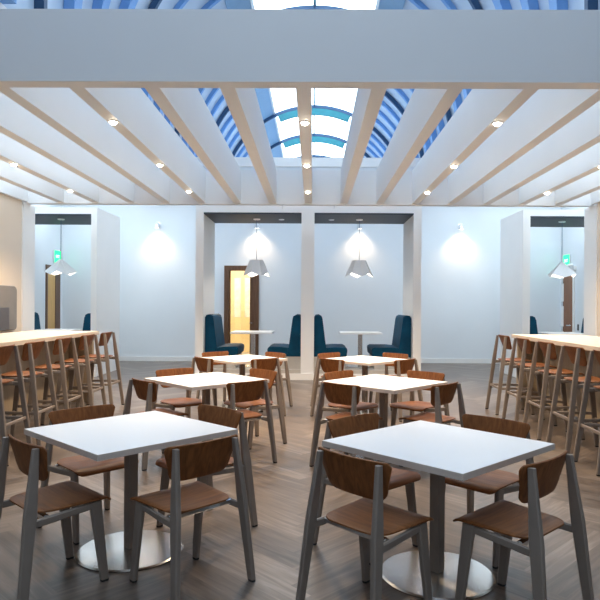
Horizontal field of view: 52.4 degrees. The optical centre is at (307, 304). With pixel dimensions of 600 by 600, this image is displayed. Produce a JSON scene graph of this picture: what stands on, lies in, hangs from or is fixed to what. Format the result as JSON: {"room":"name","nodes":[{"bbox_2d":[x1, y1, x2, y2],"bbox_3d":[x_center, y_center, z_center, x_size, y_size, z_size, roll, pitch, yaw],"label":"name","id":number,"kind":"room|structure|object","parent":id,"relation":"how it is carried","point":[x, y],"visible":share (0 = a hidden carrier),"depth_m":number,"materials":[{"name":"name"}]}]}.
{"room":"eatery","nodes":[
{"label":"eatery","id":0,"kind":"room"},
{"bbox_2d":[0,193,34,332],"bbox_3d":[-5.206,-0.182,8.151,0.345,3.300,6.070,0,0,1],"label":"wall","id":1,"kind":"structure","parent":0,"point":[17,217],"depth_m":10.66,"materials":[{"name":"paint"}]},
{"bbox_2d":[0,285,16,330],"bbox_3d":[-5.002,0.049,9.894,0.075,0.740,1.100,0,0,1],"label":"board","id":2,"kind":"object","parent":1,"relation":"attached to","point":[8,294],"visible":1,"depth_m":10.12,"materials":[{"name":"grey fabric"}]},
{"bbox_2d":[0,9,599,206],"bbox_3d":[-0.008,-2.083,7.936,10.680,0.605,6.030,0,0,1],"label":"ceiling","id":3,"kind":"structure","parent":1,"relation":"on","point":[65,73],"depth_m":5.71,"materials":[{"name":"paint"}]},
{"bbox_2d":[107,120,118,124],"bbox_3d":[-1.919,-1.795,6.017,0.110,0.034,0.110,0,0,1],"label":"recessed light","id":4,"kind":"object","parent":3,"relation":"attached to","point":[113,122],"visible":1,"depth_m":5.99,"materials":[{"name":"white"}]},
{"bbox_2d":[299,120,309,125],"bbox_3d":[-0.029,-1.783,6.001,0.110,0.034,0.110,0,0,1],"label":"recessed light","id":5,"kind":"object","parent":3,"relation":"attached to","point":[304,122],"visible":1,"depth_m":5.98,"materials":[{"name":"white paint"}]},
{"bbox_2d":[492,121,502,125],"bbox_3d":[1.861,-1.772,5.984,0.110,0.034,0.110,0,0,1],"label":"recessed light","id":6,"kind":"object","parent":3,"relation":"attached to","point":[496,123],"visible":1,"depth_m":5.96,"materials":[{"name":"white"}]},
{"bbox_2d":[33,205,62,328],"bbox_3d":[-6.642,-0.791,6.158,0.200,4.500,20.200,0,0,1],"label":"wall","id":7,"kind":"structure","parent":0,"point":[48,238],"depth_m":14.94,"materials":[{"name":"paint"}]},
{"bbox_2d":[45,264,59,328],"bbox_3d":[-6.452,0.231,15.447,0.029,2.460,0.820,0,0,1],"label":"door","id":8,"kind":"structure","parent":7,"relation":"in","point":[52,282],"depth_m":15.40,"materials":[{"name":"brown wood"}]},
{"bbox_2d":[53,250,60,262],"bbox_3d":[-6.435,-1.239,15.657,0.043,0.320,0.380,0,0,1],"label":"exit sign","id":9,"kind":"object","parent":7,"relation":"attached to","point":[56,254],"visible":0.89,"depth_m":15.58,"materials":[{"name":"green plastic"}]},
{"bbox_2d":[230,271,249,351],"bbox_3d":[-1.945,-0.012,17.768,3.200,3.000,3.100,0,0,1],"label":"wall","id":10,"kind":"structure","parent":0,"point":[237,323],"depth_m":19.22,"materials":[{"name":"yellow paint"}]},
{"bbox_2d":[234,278,240,316],"bbox_3d":[-2.211,-0.234,19.203,0.220,1.240,0.034,0,0,1],"label":"framed picture","id":11,"kind":"object","parent":10,"relation":"attached to","point":[237,281],"visible":1,"depth_m":19.19,"materials":[{"name":"glass"}]},
{"bbox_2d":[245,278,249,316],"bbox_3d":[-1.851,-0.231,19.200,0.260,1.240,0.034,0,0,1],"label":"framed picture","id":12,"kind":"object","parent":10,"relation":"attached to","point":[247,280],"visible":0.64,"depth_m":19.18,"materials":[{"name":"glass"}]},
{"bbox_2d":[0,361,599,599],"bbox_3d":[-0.027,1.500,6.000,13.060,0.001,20.000,0,0,0],"label":"floor","id":13,"kind":"structure","parent":0,"point":[281,488],"depth_m":4.15,"materials":[{"name":"brown wood"}]},
{"bbox_2d":[0,344,32,465],"bbox_3d":[-3.026,0.936,5.867,0.558,1.091,0.520,0,0,1],"label":"bar stool","id":14,"kind":"object","parent":13,"relation":"on","point":[5,351],"visible":0.94,"depth_m":6.03,"materials":[{"name":"brown wood"}]},
{"bbox_2d":[1,340,57,445],"bbox_3d":[-3.021,0.936,6.547,0.558,1.091,0.520,0,0,1],"label":"bar stool","id":15,"kind":"object","parent":13,"relation":"on","point":[31,350],"visible":0.87,"depth_m":6.52,"materials":[{"name":"brown wood"}]},
{"bbox_2d":[0,330,98,422],"bbox_3d":[-3.774,0.937,6.533,1.050,1.080,5.800,0,0,1],"label":"bar table","id":16,"kind":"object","parent":13,"relation":"on","point":[19,339],"depth_m":8.26,"materials":[{"name":"wood"}]},
{"bbox_2d":[0,330,98,345],"bbox_3d":[-3.771,0.424,6.533,1.050,0.055,5.800,0,0,0],"label":"countertop","id":17,"kind":"structure","parent":16,"relation":"on","point":[22,337],"depth_m":7.96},
{"bbox_2d":[0,434,110,599],"bbox_3d":[-1.395,1.099,3.292,0.519,0.786,0.521,0,0,44],"label":"cafe chair","id":18,"kind":"object","parent":13,"relation":"on","point":[31,459],"visible":1,"depth_m":3.22,"materials":[{"name":"brown wood"}]},
{"bbox_2d":[26,337,84,424],"bbox_3d":[-3.014,0.936,7.306,0.558,1.091,0.520,0,0,1],"label":"bar stool","id":19,"kind":"object","parent":13,"relation":"on","point":[61,345],"visible":0.83,"depth_m":7.26,"materials":[{"name":"brown wood"}]},
{"bbox_2d":[35,207,119,376],"bbox_3d":[-5.388,-0.273,13.289,2.110,3.480,1.518,0,0,1],"label":"portal","id":20,"kind":"object","parent":13,"relation":"on","point":[105,226],"visible":0.52,"depth_m":12.96,"materials":[{"name":"white paint"}]},
{"bbox_2d":[34,312,40,329],"bbox_3d":[-5.983,0.714,13.353,0.680,1.100,1.200,0,0,1],"label":"bench","id":21,"kind":"object","parent":20,"relation":"on","point":[36,318],"visible":0.09,"depth_m":13.81,"materials":[{"name":"blue fabric"}]},
{"bbox_2d":[36,329,82,330],"bbox_3d":[-5.390,0.900,13.248,0.860,0.735,0.860,0,0,1],"label":"table","id":22,"kind":"object","parent":20,"relation":"on","point":[39,329],"visible":0.14,"depth_m":13.19,"materials":[{"name":"white laminate"}]},
{"bbox_2d":[44,218,76,274],"bbox_3d":[-5.298,-1.246,13.097,0.481,1.203,0.481,0,0,37],"label":"pendant lamp","id":23,"kind":"object","parent":20,"relation":"hanging from","point":[60,266],"visible":1,"depth_m":13.02,"materials":[{"name":"silver metal"}]},
{"bbox_2d":[83,313,90,330],"bbox_3d":[-4.804,0.721,13.277,0.680,1.100,1.230,0,0,1],"label":"bench","id":24,"kind":"object","parent":20,"relation":"on","point":[87,319],"visible":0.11,"depth_m":12.66,"materials":[{"name":"blue fabric"}]},
{"bbox_2d":[54,334,106,408],"bbox_3d":[-3.007,0.936,8.086,0.558,1.091,0.520,0,0,1],"label":"bar stool","id":25,"kind":"object","parent":13,"relation":"on","point":[85,340],"visible":0.8,"depth_m":8.00,"materials":[{"name":"brown wood"}]},
{"bbox_2d":[37,404,138,544],"bbox_3d":[-1.456,1.098,4.105,0.521,0.786,0.519,0,0,44],"label":"cafe chair","id":26,"kind":"object","parent":13,"relation":"on","point":[79,465],"visible":0.64,"depth_m":4.06,"materials":[{"name":"brown wood"}]},
{"bbox_2d":[76,332,124,407],"bbox_3d":[-3.001,0.936,8.826,0.558,1.091,0.520,0,0,1],"label":"bar stool","id":27,"kind":"object","parent":13,"relation":"on","point":[104,337],"visible":0.74,"depth_m":8.71,"materials":[{"name":"brown wood"}]},
{"bbox_2d":[24,411,237,572],"bbox_3d":[-1.075,1.123,3.709,0.914,0.740,0.914,0,0,43],"label":"cafe table","id":28,"kind":"object","parent":13,"relation":"on","point":[129,435],"visible":0.8,"depth_m":3.64,"materials":[{"name":"white laminate"}]},
{"bbox_2d":[123,378,188,470],"bbox_3d":[-1.461,1.098,5.841,0.521,0.786,0.519,0,0,-43],"label":"cafe chair","id":29,"kind":"object","parent":13,"relation":"on","point":[145,390],"visible":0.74,"depth_m":5.76,"materials":[{"name":"brown wood"}]},
{"bbox_2d":[152,368,201,417],"bbox_3d":[-1.386,1.099,6.653,0.519,0.786,0.521,0,0,-43],"label":"cafe chair","id":30,"kind":"object","parent":13,"relation":"on","point":[187,401],"visible":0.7,"depth_m":6.65,"materials":[{"name":"brown wood"}]},
{"bbox_2d":[130,434,255,599],"bbox_3d":[-0.643,1.103,3.299,0.521,0.786,0.519,0,0,44],"label":"cafe chair","id":31,"kind":"object","parent":13,"relation":"on","point":[194,460],"visible":1,"depth_m":3.25,"materials":[{"name":"brown wood"}]},
{"bbox_2d":[185,357,216,412],"bbox_3d":[-1.312,1.099,8.287,0.521,0.786,0.519,0,0,-42],"label":"cafe chair","id":32,"kind":"object","parent":13,"relation":"on","point":[203,364],"visible":0.38,"depth_m":8.23,"materials":[{"name":"brown wood"}]},
{"bbox_2d":[155,404,257,531],"bbox_3d":[-0.699,1.103,4.127,0.519,0.786,0.521,0,0,44],"label":"cafe chair","id":33,"kind":"object","parent":13,"relation":"on","point":[227,417],"visible":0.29,"depth_m":4.11,"materials":[{"name":"brown wood"}]},
{"bbox_2d":[144,372,268,441],"bbox_3d":[-1.038,1.124,6.229,0.914,0.740,0.914,0,0,-42],"label":"cafe table","id":34,"kind":"object","parent":13,"relation":"on","point":[204,382],"visible":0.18,"depth_m":6.16,"materials":[{"name":"metal"}]},
{"bbox_2d":[196,351,238,401],"bbox_3d":[-1.312,1.099,9.099,0.519,0.786,0.521,0,0,-42],"label":"cafe chair","id":35,"kind":"object","parent":13,"relation":"on","point":[219,353],"visible":0.22,"depth_m":9.23,"materials":[{"name":"brown wood"}]},
{"bbox_2d":[211,379,276,463],"bbox_3d":[-0.649,1.103,5.805,0.519,0.786,0.521,0,0,-43],"label":"cafe chair","id":36,"kind":"object","parent":13,"relation":"on","point":[247,391],"visible":0.62,"depth_m":5.78,"materials":[{"name":"brown wood"}]},
{"bbox_2d":[201,354,287,411],"bbox_3d":[-0.931,1.124,8.668,0.914,0.740,0.914,0,0,-42],"label":"cafe table","id":37,"kind":"object","parent":13,"relation":"on","point":[241,360],"visible":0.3,"depth_m":8.62,"materials":[{"name":"metal"}]},
{"bbox_2d":[224,368,286,449],"bbox_3d":[-0.584,1.103,6.617,0.521,0.786,0.519,0,0,-43],"label":"cafe chair","id":38,"kind":"object","parent":13,"relation":"on","point":[254,406],"visible":0.68,"depth_m":6.57,"materials":[{"name":"brown wood"}]},
{"bbox_2d":[237,357,285,415],"bbox_3d":[-0.650,1.103,8.239,0.519,0.786,0.521,0,0,-42],"label":"cafe chair","id":39,"kind":"object","parent":13,"relation":"on","point":[267,363],"visible":0.46,"depth_m":8.21,"materials":[{"name":"brown wood"}]},
{"bbox_2d":[247,352,292,405],"bbox_3d":[-0.581,1.103,9.050,0.521,0.786,0.519,0,0,-42],"label":"cafe chair","id":40,"kind":"object","parent":13,"relation":"on","point":[269,354],"visible":0.37,"depth_m":9.01,"materials":[{"name":"brown wood"}]},
{"bbox_2d":[195,205,421,379],"bbox_3d":[0.014,-0.240,12.891,4.520,3.480,1.418,0,0,1],"label":"portal","id":41,"kind":"object","parent":13,"relation":"on","point":[410,217],"visible":0.72,"depth_m":12.21,"materials":[{"name":"white paint"}]},
{"bbox_2d":[205,314,243,367],"bbox_3d":[-1.746,0.739,12.966,0.680,1.100,1.140,0,0,1],"label":"bench","id":42,"kind":"object","parent":41,"relation":"on","point":[214,334],"visible":0.82,"depth_m":12.41,"materials":[{"name":"blue fabric"}]},
{"bbox_2d":[230,330,273,366],"bbox_3d":[-1.163,0.925,12.931,0.860,0.735,0.860,0,0,1],"label":"table","id":43,"kind":"object","parent":41,"relation":"on","point":[252,332],"visible":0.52,"depth_m":12.87,"materials":[{"name":"white laminate"}]},
{"bbox_2d":[243,218,269,276],"bbox_3d":[-1.080,-1.210,12.910,0.511,1.223,0.511,0,0,30],"label":"pendant lamp","id":44,"kind":"object","parent":41,"relation":"hanging from","point":[254,267],"visible":1,"depth_m":12.76,"materials":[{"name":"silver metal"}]},
{"bbox_2d":[267,314,300,368],"bbox_3d":[-0.476,0.747,12.955,0.680,1.100,1.140,0,0,1],"label":"bench","id":45,"kind":"object","parent":41,"relation":"on","point":[292,350],"visible":0.81,"depth_m":12.39,"materials":[{"name":"blue fabric"}]},
{"bbox_2d":[314,314,346,368],"bbox_3d":[0.473,0.753,12.946,0.680,1.100,1.140,0,0,1],"label":"bench","id":46,"kind":"object","parent":41,"relation":"on","point":[320,346],"visible":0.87,"depth_m":12.38,"materials":[{"name":"blue fabric"}]},
{"bbox_2d":[345,219,372,277],"bbox_3d":[1.090,-1.197,12.891,0.511,1.223,0.511,0,0,29],"label":"pendant lamp","id":47,"kind":"object","parent":41,"relation":"hanging from","point":[357,268],"visible":1,"depth_m":12.75,"materials":[{"name":"silver metal"}]},
{"bbox_2d":[339,331,382,367],"bbox_3d":[1.107,0.939,12.911,0.860,0.735,0.860,0,0,1],"label":"table","id":48,"kind":"object","parent":41,"relation":"on","point":[359,333],"visible":0.8,"depth_m":12.75,"materials":[{"name":"white laminate"}]},
{"bbox_2d":[367,315,410,369],"bbox_3d":[1.703,0.760,12.936,0.800,1.100,1.140,0,0,1],"label":"bench","id":49,"kind":"object","parent":41,"relation":"on","point":[401,341],"visible":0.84,"depth_m":12.38,"materials":[{"name":"blue fabric"}]},
{"bbox_2d":[310,352,356,405],"bbox_3d":[0.406,1.110,9.033,0.519,0.786,0.521,0,0,-45],"label":"cafe chair","id":50,"kind":"object","parent":13,"relation":"on","point":[333,354],"visible":0.28,"depth_m":9.04,"materials":[{"name":"brown wood"}]},
{"bbox_2d":[310,358,359,415],"bbox_3d":[0.399,1.109,8.220,0.521,0.786,0.519,0,0,-45],"label":"cafe chair","id":51,"kind":"object","parent":13,"relation":"on","point":[327,365],"visible":0.43,"depth_m":8.21,"materials":[{"name":"brown wood"}]},
{"bbox_2d":[309,381,382,466],"bbox_3d":[0.381,1.109,5.676,0.519,0.786,0.521,0,0,44],"label":"cafe chair","id":52,"kind":"object","parent":13,"relation":"on","point":[343,394],"visible":0.56,"depth_m":5.65,"materials":[{"name":"brown wood"}]},
{"bbox_2d":[317,370,377,445],"bbox_3d":[0.424,1.110,6.489,0.521,0.786,0.519,0,0,44],"label":"cafe chair","id":53,"kind":"object","parent":13,"relation":"on","point":[333,407],"visible":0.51,"depth_m":6.44,"materials":[{"name":"brown wood"}]},
{"bbox_2d":[296,447,433,599],"bbox_3d":[0.302,1.109,3.012,0.521,0.786,0.519,0,0,-43],"label":"cafe chair","id":54,"kind":"object","parent":13,"relation":"on","point":[365,517],"visible":1,"depth_m":2.97,"materials":[{"name":"brown wood"}]},
{"bbox_2d":[326,355,405,413],"bbox_3d":[0.808,1.135,8.623,0.914,0.740,0.914,0,0,-45],"label":"cafe table","id":55,"kind":"object","parent":13,"relation":"on","point":[365,361],"visible":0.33,"depth_m":8.58,"materials":[{"name":"metal"}]},
{"bbox_2d":[313,413,420,564],"bbox_3d":[0.381,1.109,3.824,0.519,0.786,0.521,0,0,-43],"label":"cafe chair","id":56,"kind":"object","parent":13,"relation":"on","point":[354,424],"visible":0.44,"depth_m":3.81,"materials":[{"name":"brown wood"}]},
{"bbox_2d":[319,374,447,463],"bbox_3d":[0.756,1.135,6.094,0.914,0.740,0.914,0,0,43],"label":"cafe table","id":57,"kind":"object","parent":13,"relation":"on","point":[383,384],"visible":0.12,"depth_m":6.05,"materials":[{"name":"metal"}]},
{"bbox_2d":[369,352,408,410],"bbox_3d":[1.218,1.115,9.026,0.521,0.786,0.519,0,0,-45],"label":"cafe chair","id":58,"kind":"object","parent":13,"relation":"on","point":[388,355],"visible":0.29,"depth_m":9.11,"materials":[{"name":"brown wood"}]},
{"bbox_2d":[374,358,422,421],"bbox_3d":[1.211,1.115,8.213,0.519,0.786,0.521,0,0,-45],"label":"cafe chair","id":59,"kind":"object","parent":13,"relation":"on","point":[400,366],"visible":0.38,"depth_m":8.12,"materials":[{"name":"brown wood"}]},
{"bbox_2d":[389,370,450,425],"bbox_3d":[1.187,1.114,6.510,0.519,0.786,0.521,0,0,44],"label":"cafe chair","id":60,"kind":"object","parent":13,"relation":"on","point":[412,405],"visible":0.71,"depth_m":6.50,"materials":[{"name":"brown wood"}]},
{"bbox_2d":[399,382,465,466],"bbox_3d":[1.173,1.114,5.698,0.521,0.786,0.519,0,0,44],"label":"cafe chair","id":61,"kind":"object","parent":13,"relation":"on","point":[440,394],"visible":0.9,"depth_m":5.65,"materials":[{"name":"brown wood"}]},
{"bbox_2d":[322,420,554,599],"bbox_3d":[0.723,1.134,3.404,0.914,0.740,0.914,0,0,-43],"label":"cafe table","id":62,"kind":"object","parent":13,"relation":"on","point":[442,451],"visible":0.84,"depth_m":3.34,"materials":[{"name":"metal"}]},
{"bbox_2d":[445,414,533,568],"bbox_3d":[1.098,1.114,3.796,0.521,0.786,0.519,0,0,-43],"label":"cafe chair","id":63,"kind":"object","parent":13,"relation":"on","point":[497,481],"visible":0.48,"depth_m":3.75,"materials":[{"name":"brown wood"}]},
{"bbox_2d":[485,334,534,414],"bbox_3d":[2.872,0.972,8.655,0.558,1.091,0.520,0,0,1],"label":"bar stool","id":64,"kind":"object","parent":13,"relation":"on","point":[505,340],"visible":0.81,"depth_m":8.49,"materials":[{"name":"brown wood"}]},
{"bbox_2d":[453,450,593,599],"bbox_3d":[1.040,1.113,2.984,0.519,0.786,0.521,0,0,-43],"label":"cafe chair","id":65,"kind":"object","parent":13,"relation":"on","point":[537,480],"visible":1,"depth_m":2.96,"materials":[{"name":"brown wood"}]},
{"bbox_2d":[502,337,556,425],"bbox_3d":[2.865,0.972,7.875,0.558,1.091,0.520,0,0,1],"label":"bar stool","id":66,"kind":"object","parent":13,"relation":"on","point":[524,344],"visible":0.79,"depth_m":7.76,"materials":[{"name":"brown wood"}]},
{"bbox_2d":[530,316,537,333],"bbox_3d":[4.886,0.780,13.193,0.680,1.100,1.230,0,0,1],"label":"bench","id":67,"kind":"object","parent":13,"relation":"on","point":[533,324],"visible":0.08,"depth_m":12.58,"materials":[{"name":"blue fabric"}]},
{"bbox_2d":[500,209,583,376],"bbox_3d":[5.467,-0.207,13.194,2.140,3.480,1.518,0,0,1],"label":"portal","id":68,"kind":"object","parent":13,"relation":"on","point":[515,228],"visible":0.46,"depth_m":12.95,"materials":[{"name":"white paint"}]},
{"bbox_2d":[538,332,583,334],"bbox_3d":[5.469,0.966,13.153,0.860,0.735,0.860,0,0,1],"label":"table","id":69,"kind":"object","parent":68,"relation":"on","point":[560,333],"visible":0.16,"depth_m":12.84,"materials":[{"name":"white laminate"}]},
{"bbox_2d":[548,221,575,277],"bbox_3d":[5.421,-1.180,13.003,0.481,1.203,0.481,0,0,11],"label":"pendant lamp","id":70,"kind":"object","parent":68,"relation":"hanging from","point":[561,270],"visible":1,"depth_m":12.86,"materials":[{"name":"silver metal"}]},
{"bbox_2d":[581,318,583,332],"bbox_3d":[6.066,0.787,13.248,0.680,1.100,1.200,0,0,1],"label":"bench","id":71,"kind":"object","parent":68,"relation":"on","point":[582,329],"visible":0.06,"depth_m":13.79,"materials":[{"name":"blue fabric"}]},
{"bbox_2d":[523,341,584,439],"bbox_3d":[2.858,0.972,7.095,0.558,1.091,0.520,0,0,1],"label":"bar stool","id":72,"kind":"object","parent":13,"relation":"on","point":[548,349],"visible":0.86,"depth_m":6.99,"materials":[{"name":"brown wood"}]},
{"bbox_2d":[511,334,599,430],"bbox_3d":[3.560,0.982,6.369,1.050,1.080,5.600,0,0,1],"label":"countertop","id":73,"kind":"structure","parent":13,"relation":"on","point":[587,342],"depth_m":8.14,"materials":[{"name":"wood"}]},
{"bbox_2d":[511,334,599,350],"bbox_3d":[3.563,0.469,6.369,1.050,0.055,5.600,0,0,0],"label":"countertop","id":74,"kind":"structure","parent":73,"relation":"on","point":[587,342],"depth_m":7.83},
{"bbox_2d":[546,345,599,453],"bbox_3d":[2.851,0.972,6.335,0.558,1.091,0.520,0,0,1],"label":"bar stool","id":75,"kind":"object","parent":13,"relation":"on","point":[577,356],"visible":0.86,"depth_m":6.38,"materials":[{"name":"brown wood"}]},
{"bbox_2d":[573,349,599,475],"bbox_3d":[2.845,0.972,5.655,0.558,1.091,0.520,0,0,1],"label":"bar stool","id":76,"kind":"object","parent":13,"relation":"on","point":[586,388],"visible":0.98,"depth_m":5.85,"materials":[{"name":"brown wood"}]},
{"bbox_2d":[0,0,599,157],"bbox_3d":[0.153,-4.989,13.999,6.820,3.980,36.000,0,0,1],"label":"frame","id":77,"kind":"structure","parent":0,"point":[395,101],"depth_m":14.20,"materials":[{"name":"blue metal"}]},
{"bbox_2d":[250,0,379,157],"bbox_3d":[0.164,-6.838,13.999,2.877,0.422,36.000,0,0,1],"label":"window","id":78,"kind":"structure","parent":77,"relation":"attached to","point":[281,98],"depth_m":20.84,"materials":[{"name":"white"}]},
{"bbox_2d":[62,167,560,358],"bbox_3d":[0.077,-1.060,16.100,13.060,5.120,0.200,0,0,1],"label":"wall","id":79,"kind":"structure","parent":0,"point":[460,269],"depth_m":15.99,"materials":[{"name":"paint"}]},
{"bbox_2d":[154,221,160,227],"bbox_3d":[-3.918,-2.099,15.922,0.150,0.190,0.225,0,0,1],"label":"wall sconce","id":80,"kind":"object","parent":79,"relation":"attached to","point":[157,225],"visible":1,"depth_m":15.85,"materials":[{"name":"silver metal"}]},
{"bbox_2d":[224,266,258,354],"bbox_3d":[-1.736,0.229,16.051,0.910,2.520,0.170,0,0,1],"label":"door","id":81,"kind":"structure","parent":79,"relation":"in","point":[254,281],"depth_m":15.97,"materials":[{"name":"brown wood"}]},
{"bbox_2d":[254,223,259,228],"bbox_3d":[-1.319,-2.083,15.900,0.150,0.190,0.225,0,0,1],"label":"wall sconce","id":82,"kind":"object","parent":79,"relation":"attached to","point":[256,226],"visible":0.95,"depth_m":15.83,"materials":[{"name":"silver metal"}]},
{"bbox_2d":[196,157,420,166],"bbox_3d":[0.163,-3.739,16.099,6.980,0.240,0.280,0,0,1],"label":"trim","id":83,"kind":"structure","parent":79,"relation":"attached to","point":[242,161],"depth_m":15.96,"materials":[{"name":"white paint"}]},
{"bbox_2d":[119,356,499,363],"bbox_3d":[0.061,1.440,15.991,13.060,0.120,0.018,0,0,1],"label":"baseboard","id":84,"kind":"structure","parent":79,"relation":"attached to","point":[121,358],"depth_m":16.01,"materials":[{"name":"white paint"}]},
{"bbox_2d":[458,223,463,229],"bbox_3d":[3.981,-2.051,15.854,0.150,0.190,0.225,0,0,1],"label":"wall sconce","id":85,"kind":"object","parent":79,"relation":"attached to","point":[461,227],"visible":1,"depth_m":15.79,"materials":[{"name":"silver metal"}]},
{"bbox_2d":[560,207,587,332],"bbox_3d":[6.617,-0.710,6.043,0.200,4.500,20.200,0,0,1],"label":"wall","id":86,"kind":"structure","parent":0,"point":[572,238],"depth_m":14.96,"materials":[{"name":"paint"}]},
{"bbox_2d":[563,254,570,264],"bbox_3d":[6.581,-1.120,15.493,0.043,0.320,0.380,0,0,1],"label":"exit sign","id":87,"kind":"object","parent":86,"relation":"attached to","point":[566,258],"visible":0.84,"depth_m":15.41,"materials":[{"name":"green plastic"}]},
{"bbox_2d":[561,270,574,331],"bbox_3d":[6.545,0.320,15.414,0.093,2.440,0.740,0,0,1],"label":"door","id":88,"kind":"structure","parent":86,"relation":"in","point":[568,283],"depth_m":15.37,"materials":[{"name":"brown wood"}]},
{"bbox_2d":[567,263,576,269],"bbox_3d":[6.523,-0.943,15.064,0.150,0.165,0.230,0,0,1],"label":"emergency light","id":89,"kind":"object","parent":86,"relation":"attached to","point":[571,266],"visible":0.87,"depth_m":14.98,"materials":[{"name":"white paint"}]},
{"bbox_2d":[584,203,599,336],"bbox_3d":[5.169,-0.118,8.060,0.345,3.300,6.070,0,0,1],"label":"wall","id":90,"kind":"structure","parent":0,"point":[591,214],"depth_m":10.77,"materials":[{"name":"paint"}]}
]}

